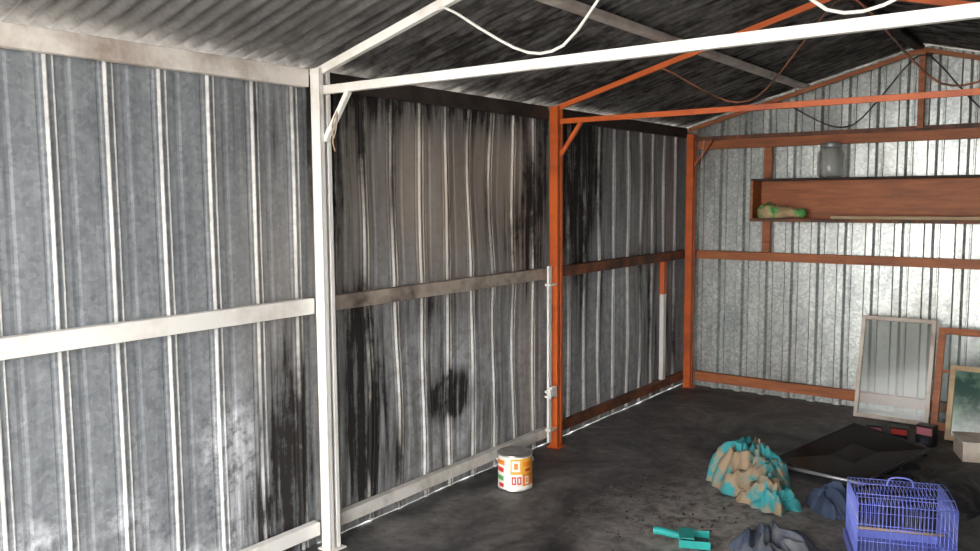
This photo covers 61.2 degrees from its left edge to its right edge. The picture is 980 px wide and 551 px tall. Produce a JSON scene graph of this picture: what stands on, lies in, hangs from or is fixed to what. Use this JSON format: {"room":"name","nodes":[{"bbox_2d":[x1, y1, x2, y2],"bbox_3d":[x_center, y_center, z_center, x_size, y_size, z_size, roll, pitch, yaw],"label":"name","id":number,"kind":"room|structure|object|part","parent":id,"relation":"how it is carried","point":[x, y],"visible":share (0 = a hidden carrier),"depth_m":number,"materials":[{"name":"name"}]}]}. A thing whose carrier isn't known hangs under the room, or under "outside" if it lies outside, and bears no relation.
{"room":"fire-damaged room","nodes":[
{"label":"fire-damaged room","id":0,"kind":"room"},
{"bbox_2d":[0,48,686,550],"bbox_3d":[-0.401,0.128,4.136,0.072,2.085,6.781,4,7,37],"label":"wall","id":1,"kind":"structure","parent":0,"point":[128,192],"depth_m":3.49,"materials":[{"name":"grey metal"}]},
{"bbox_2d":[0,21,308,87],"bbox_3d":[-1.591,-0.732,2.442,0.040,0.075,2.698,4,7,37],"label":"wall plate","id":2,"kind":"object","parent":1,"relation":"attached to","point":[14,36],"visible":1,"depth_m":2.90,"materials":[{"name":"white paint"}]},
{"bbox_2d":[330,73,548,118],"bbox_3d":[-0.203,-0.912,4.287,0.040,0.075,1.806,4,7,37],"label":"wall plate","id":3,"kind":"object","parent":1,"relation":"attached to","point":[409,93],"visible":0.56,"depth_m":4.25,"materials":[{"name":"black metal"}]},
{"bbox_2d":[563,109,687,137],"bbox_3d":[0.973,-1.064,5.850,0.040,0.075,1.988,4,7,37],"label":"wall plate","id":4,"kind":"object","parent":1,"relation":"attached to","point":[627,124],"visible":0.56,"depth_m":5.88,"materials":[{"name":"black metal"}]},
{"bbox_2d":[659,261,666,379],"bbox_3d":[1.351,0.353,6.480,0.034,0.930,0.050,4,7,37],"label":"batten","id":5,"kind":"object","parent":1,"relation":"attached to","point":[663,265],"visible":0.91,"depth_m":6.46,"materials":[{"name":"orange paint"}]},
{"bbox_2d":[0,0,979,127],"bbox_3d":[1.015,-1.089,3.067,3.700,0.522,7.172,4,7,37],"label":"ceiling","id":6,"kind":"structure","parent":0,"point":[306,34],"depth_m":3.87,"materials":[{"name":"grey metal"}]},
{"bbox_2d":[556,0,979,156],"bbox_3d":[1.712,-1.006,4.007,3.347,0.752,0.028,4,7,37],"label":"roof truss","id":7,"kind":"object","parent":6,"relation":"attached to","point":[661,66],"visible":0.96,"depth_m":4.21,"materials":[{"name":"orange metal"}]},
{"bbox_2d":[301,383,979,550],"bbox_3d":[0.939,1.314,3.194,3.550,0.120,6.910,4,7,37],"label":"floor","id":8,"kind":"structure","parent":0,"point":[677,429],"depth_m":4.38,"materials":[{"name":"concrete"}]},
{"bbox_2d":[310,68,346,550],"bbox_3d":[-0.711,0.172,3.602,0.090,2.100,0.090,4,7,37],"label":"steel post","id":9,"kind":"object","parent":8,"relation":"on","point":[320,102],"visible":0.94,"depth_m":3.59,"materials":[{"name":"white metal"}]},
{"bbox_2d":[317,0,979,150],"bbox_3d":[0.586,-0.839,2.512,3.348,0.800,0.051,4,7,37],"label":"roof truss","id":10,"kind":"object","parent":9,"relation":"attached to","point":[969,11],"visible":1,"depth_m":2.68,"materials":[{"name":"white metal"}]},
{"bbox_2d":[536,0,809,89],"bbox_3d":[0.303,-1.123,3.415,0.060,0.032,6.780,4,7,37],"label":"purlin","id":11,"kind":"structure","parent":10,"relation":"on","point":[573,6],"depth_m":4.00,"materials":[{"name":"white paint"}]},
{"bbox_2d":[846,0,924,49],"bbox_3d":[0.902,-1.287,2.949,0.060,0.032,6.780,4,7,37],"label":"ridge beam","id":12,"kind":"structure","parent":10,"relation":"on","point":[902,34],"depth_m":5.05,"materials":[{"name":"black metal"}]},
{"bbox_2d":[496,446,533,491],"bbox_3d":[0.134,1.040,4.470,0.201,0.196,0.201,4,7,37],"label":"tin","id":13,"kind":"object","parent":8,"relation":"on","point":[514,462],"visible":1,"depth_m":4.39,"materials":[{"name":"metal"}]},
{"bbox_2d":[547,106,565,448],"bbox_3d":[0.410,0.026,5.091,0.090,2.100,0.090,4,7,37],"label":"steel post","id":14,"kind":"object","parent":8,"relation":"on","point":[555,114],"visible":0.98,"depth_m":5.06,"materials":[{"name":"orange metal"}]},
{"bbox_2d":[545,266,556,442],"bbox_3d":[0.371,0.487,5.057,0.060,1.090,0.097,4,7,37],"label":"bar","id":15,"kind":"object","parent":14,"relation":"attached to","point":[551,391],"visible":1,"depth_m":5.06,"materials":[{"name":"white paint"}]},
{"bbox_2d":[541,467,747,550],"bbox_3d":[0.888,1.160,4.179,0.765,0.005,1.276,4,7,37],"label":"debris","id":16,"kind":"object","parent":8,"relation":"on","point":[641,467],"visible":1,"depth_m":4.15,"materials":[{"name":"black soil"}]},
{"bbox_2d":[653,526,710,549],"bbox_3d":[0.862,1.171,3.731,0.250,0.062,0.130,1,5,13],"label":"dustpan","id":17,"kind":"object","parent":8,"relation":"on","point":[690,538],"visible":1,"depth_m":3.73,"materials":[{"name":"teal plastic"}]},
{"bbox_2d":[681,134,696,388],"bbox_3d":[1.621,-0.106,6.703,0.090,2.050,0.090,4,7,37],"label":"steel post","id":18,"kind":"object","parent":8,"relation":"on","point":[691,143],"visible":1,"depth_m":6.68,"materials":[{"name":"orange metal"}]},
{"bbox_2d":[688,47,979,167],"bbox_3d":[2.906,-1.153,5.596,3.347,0.766,0.085,4,7,37],"label":"roof truss","id":19,"kind":"object","parent":18,"relation":"attached to","point":[923,52],"visible":0.91,"depth_m":5.80,"materials":[{"name":"orange metal"}]},
{"bbox_2d":[706,435,801,515],"bbox_3d":[1.435,1.019,4.399,0.452,0.240,0.717,-2,6,-18],"label":"blanket","id":20,"kind":"object","parent":8,"relation":"on","point":[744,468],"visible":1,"depth_m":4.35,"materials":[{"name":"multicoloured fabric"}]},
{"bbox_2d":[728,520,816,550],"bbox_3d":[1.241,1.155,3.624,0.372,0.115,0.333,4,7,37],"label":"clothes","id":21,"kind":"object","parent":8,"relation":"on","point":[772,537],"visible":1,"depth_m":3.60,"materials":[{"name":"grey fabric"}]},
{"bbox_2d":[787,466,863,485],"bbox_3d":[1.747,1.075,4.518,0.025,0.096,0.670,-3,6,-28],"label":"metal pole","id":22,"kind":"object","parent":8,"relation":"on","point":[789,467],"visible":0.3,"depth_m":4.44,"materials":[{"name":"grey metal"}]},
{"bbox_2d":[806,480,846,520],"bbox_3d":[1.690,1.093,4.104,0.220,0.144,0.272,1,6,17],"label":"jeans","id":23,"kind":"object","parent":8,"relation":"on","point":[828,501],"visible":0.94,"depth_m":4.07,"materials":[{"name":"fabric"}]},
{"bbox_2d":[779,422,931,487],"bbox_3d":[2.036,1.004,4.679,0.597,0.172,0.577,-3,6,-23],"label":"panel","id":24,"kind":"object","parent":8,"relation":"on","point":[854,449],"visible":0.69,"depth_m":4.67,"materials":[{"name":"plastic"}]},
{"bbox_2d":[864,422,881,430],"bbox_3d":[2.425,0.995,5.250,0.100,0.111,0.082,2,6,20],"label":"carton","id":25,"kind":"object","parent":8,"relation":"on","point":[878,426],"visible":0.39,"depth_m":5.21,"materials":[{"name":"black cardboard"}]},
{"bbox_2d":[890,424,908,439],"bbox_3d":[2.585,1.001,5.231,0.100,0.101,0.082,3,6,31],"label":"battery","id":26,"kind":"object","parent":8,"relation":"on","point":[902,431],"visible":0.63,"depth_m":5.20,"materials":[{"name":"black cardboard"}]},
{"bbox_2d":[843,477,958,550],"bbox_3d":[1.748,1.035,3.543,0.390,0.355,0.360,1,6,16],"label":"cage","id":27,"kind":"object","parent":8,"relation":"on","point":[856,538],"visible":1,"depth_m":3.57,"materials":[{"name":"blue metal"}]},
{"bbox_2d":[915,422,937,447],"bbox_3d":[2.717,0.992,5.156,0.082,0.131,0.100,-5,7,-41],"label":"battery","id":28,"kind":"object","parent":8,"relation":"on","point":[926,433],"visible":0.98,"depth_m":5.13,"materials":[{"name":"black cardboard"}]},
{"bbox_2d":[883,461,979,518],"bbox_3d":[2.398,1.064,4.531,0.796,0.115,1.202,-2,6,-20],"label":"tarpaulin","id":29,"kind":"object","parent":8,"relation":"on","point":[964,486],"visible":0.43,"depth_m":4.31,"materials":[{"name":"plastic"}]},
{"bbox_2d":[944,365,979,440],"bbox_3d":[3.175,0.828,5.153,0.580,0.468,0.168,4,7,37],"label":"pane","id":30,"kind":"object","parent":8,"relation":"on","point":[963,403],"visible":1,"depth_m":5.28,"materials":[{"name":"green glass"}]},
{"bbox_2d":[952,431,979,462],"bbox_3d":[2.950,1.020,4.884,0.356,0.120,0.236,1,6,17],"label":"storage box","id":31,"kind":"object","parent":8,"relation":"on","point":[966,445],"visible":1,"depth_m":4.83,"materials":[{"name":"beige cardboard"}]},
{"bbox_2d":[821,142,840,147],"bbox_3d":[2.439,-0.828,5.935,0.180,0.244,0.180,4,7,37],"label":"lid","id":32,"kind":"object","parent":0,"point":[827,144],"visible":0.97,"depth_m":5.87,"materials":[{"name":"grey metal"}]},
{"bbox_2d":[688,46,979,418],"bbox_3d":[2.979,-0.289,5.783,3.480,2.569,0.030,4,7,37],"label":"wall","id":33,"kind":"structure","parent":0,"point":[796,322],"depth_m":6.10,"materials":[{"name":"silver metal"}]},
{"bbox_2d":[762,147,772,251],"bbox_3d":[2.127,-0.578,6.350,0.060,0.800,0.038,4,7,37],"label":"stud","id":34,"kind":"object","parent":33,"relation":"attached to","point":[768,151],"visible":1,"depth_m":6.33,"materials":[{"name":"brown metal"}]},
{"bbox_2d":[695,315,979,430],"bbox_3d":[2.929,0.659,5.687,3.310,0.708,0.330,4,7,37],"label":"frame","id":35,"kind":"structure","parent":33,"relation":"in","point":[775,385],"depth_m":5.87,"materials":[{"name":"brown wood"}]},
{"bbox_3d":[2.815,0.652,5.765,0.475,0.706,0.198,4,7,37],"label":"window sash","id":36,"kind":"part","parent":35,"relation":"part of","materials":[{"name":"beige wood"}]},
{"bbox_3d":[3.253,0.705,5.384,0.645,0.668,0.228,4,7,37],"label":"timber window sash","id":37,"kind":"part","parent":35,"relation":"part of","materials":[{"name":"brown wood"}]},
{"bbox_2d":[697,250,979,269],"bbox_3d":[3.010,-0.089,5.732,3.310,0.065,0.045,4,7,37],"label":"wall rail","id":38,"kind":"object","parent":33,"relation":"attached to","point":[974,264],"visible":1,"depth_m":6.02,"materials":[{"name":"brown metal"}]},
{"bbox_2d":[698,127,979,149],"bbox_3d":[3.004,-0.961,5.651,3.310,0.075,0.045,4,7,37],"label":"wall rail","id":39,"kind":"object","parent":33,"relation":"attached to","point":[958,133],"visible":0.77,"depth_m":5.94,"materials":[{"name":"brown metal"}]},
{"bbox_2d":[750,175,979,223],"bbox_3d":[3.115,-0.501,5.454,2.770,0.318,0.206,4,7,37],"label":"wall shelf","id":40,"kind":"object","parent":33,"relation":"attached to","point":[930,195],"visible":1,"depth_m":5.84,"materials":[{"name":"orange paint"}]},
{"bbox_2d":[757,201,806,218],"bbox_3d":[2.155,-0.485,6.128,0.360,0.127,0.190,4,7,37],"label":"bag","id":41,"kind":"object","parent":40,"relation":"on","point":[770,211],"visible":0.99,"depth_m":6.10,"materials":[{"name":"beige fabric"}]},
{"bbox_2d":[830,216,979,219],"bbox_3d":[3.122,-0.371,5.416,1.700,0.025,0.070,4,7,37],"label":"plank","id":42,"kind":"object","parent":40,"relation":"on","point":[831,217],"visible":0.84,"depth_m":5.60,"materials":[{"name":"brown wood"}]}
]}

